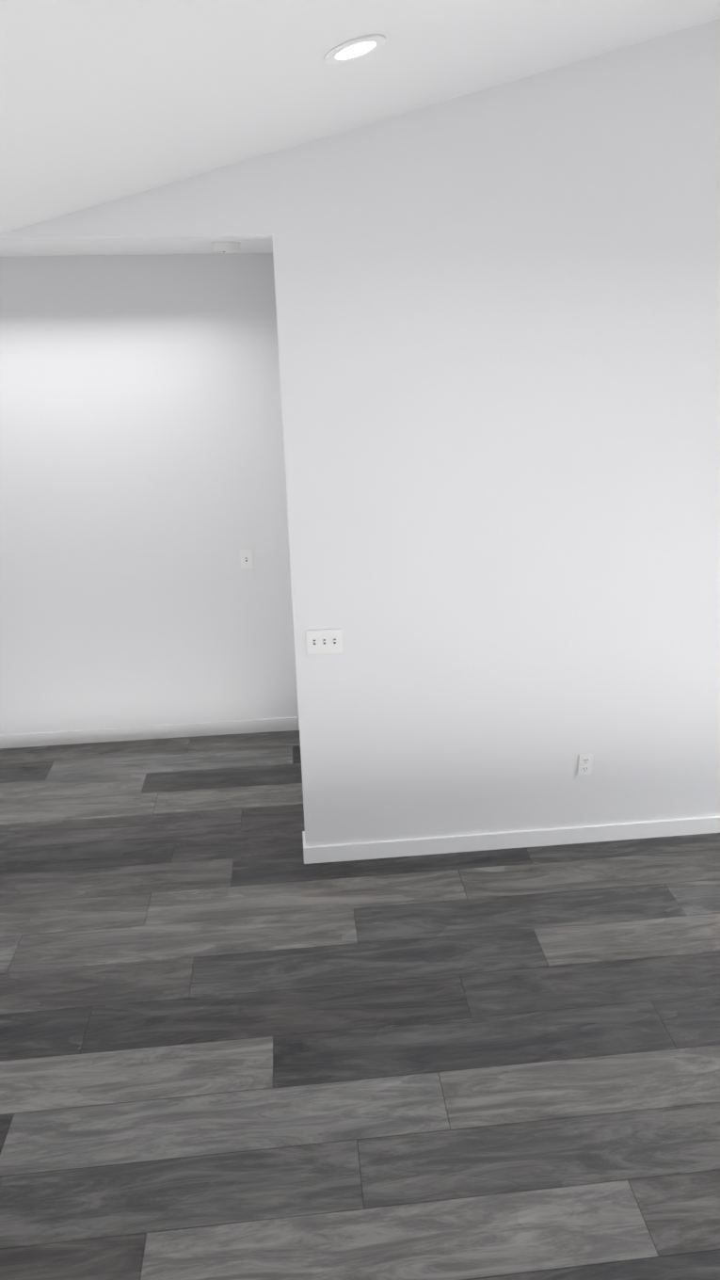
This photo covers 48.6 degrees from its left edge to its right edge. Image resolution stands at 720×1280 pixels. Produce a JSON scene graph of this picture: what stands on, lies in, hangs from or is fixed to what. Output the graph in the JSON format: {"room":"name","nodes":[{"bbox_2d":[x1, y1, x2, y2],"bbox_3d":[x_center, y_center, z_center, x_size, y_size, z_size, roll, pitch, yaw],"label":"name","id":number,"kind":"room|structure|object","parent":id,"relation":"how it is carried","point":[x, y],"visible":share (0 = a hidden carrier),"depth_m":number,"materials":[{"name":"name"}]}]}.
{"room":"living room","nodes":[
{"label":"living room","id":0,"kind":"room"},
{"bbox_2d":[0,238,272,256],"bbox_3d":[-1.543,-1.858,3.622,2.720,0.120,1.430,-3,22,-5],"label":"ceiling","id":1,"kind":"structure","parent":0,"point":[17,248],"depth_m":3.81,"materials":[{"name":"white paint"}]},
{"bbox_2d":[210,241,240,253],"bbox_3d":[-0.626,-1.836,3.729,0.136,0.038,0.136,-3,22,-5],"label":"smoke detector","id":2,"kind":"object","parent":1,"relation":"attached to","point":[226,247],"visible":1,"depth_m":3.68,"materials":[{"name":"white plastic"}]},
{"bbox_2d":[0,253,298,735],"bbox_3d":[-1.575,-0.727,4.779,2.720,2.940,0.120,-3,22,-5],"label":"wall","id":3,"kind":"structure","parent":0,"point":[143,500],"depth_m":4.69,"materials":[{"name":"white paint"}]},
{"bbox_2d":[0,716,299,748],"bbox_3d":[-1.540,0.621,5.238,2.480,0.095,0.030,-3,22,-5],"label":"baseboard","id":4,"kind":"structure","parent":3,"relation":"attached to","point":[132,733],"depth_m":5.25,"materials":[{"name":"white wood"}]},
{"bbox_2d":[240,549,253,568],"bbox_3d":[-0.697,-0.492,4.885,0.070,0.115,0.019,-3,22,-5],"label":"light switch","id":5,"kind":"object","parent":3,"relation":"attached to","point":[246,556],"visible":1,"depth_m":4.89,"materials":[{"name":"white plastic"}]},
{"bbox_2d":[0,730,719,1279],"bbox_3d":[-0.228,1.597,2.998,9.870,0.100,5.380,-3,22,-5],"label":"floor","id":6,"kind":"structure","parent":0,"point":[239,1039],"depth_m":3.03,"materials":[{"name":"grey wood"}]},
{"bbox_2d":[0,18,719,847],"bbox_3d":[-0.393,-0.571,3.414,9.600,3.620,0.120,-3,22,-5],"label":"wall","id":7,"kind":"structure","parent":0,"point":[499,328],"depth_m":3.33,"materials":[{"name":"white paint"}]},
{"bbox_2d":[305,628,342,654],"bbox_3d":[-0.160,0.010,3.593,0.162,0.115,0.019,-3,22,-5],"label":"light switch","id":8,"kind":"object","parent":7,"relation":"attached to","point":[324,641],"visible":1,"depth_m":3.60,"materials":[{"name":"white plastic"}]},
{"bbox_2d":[305,816,719,863],"bbox_3d":[-0.351,1.089,4.008,9.600,0.095,0.013,-3,22,-5],"label":"baseboard","id":9,"kind":"structure","parent":7,"relation":"attached to","point":[372,850],"depth_m":4.09,"materials":[{"name":"white wood"}]},
{"bbox_2d":[576,753,592,775],"bbox_3d":[1.123,0.622,3.973,0.070,0.115,0.008,-3,22,-5],"label":"electrical outlet","id":10,"kind":"object","parent":7,"relation":"attached to","point":[584,764],"visible":1,"depth_m":3.97,"materials":[{"name":"white plastic"}]},
{"bbox_2d":[0,0,719,234],"bbox_3d":[1.773,-1.347,1.253,5.850,0.938,3.950,-3,22,-5],"label":"ceiling","id":11,"kind":"structure","parent":0,"point":[102,102],"depth_m":2.06,"materials":[{"name":"white paint"}]},
{"bbox_2d":[324,34,385,63],"bbox_3d":[-0.012,-1.455,1.964,0.152,0.043,0.156,-3,22,-5],"label":"recessed light","id":12,"kind":"object","parent":11,"relation":"in","point":[355,49],"visible":0.96,"depth_m":1.96,"materials":[{"name":"white plastic"}]}
]}

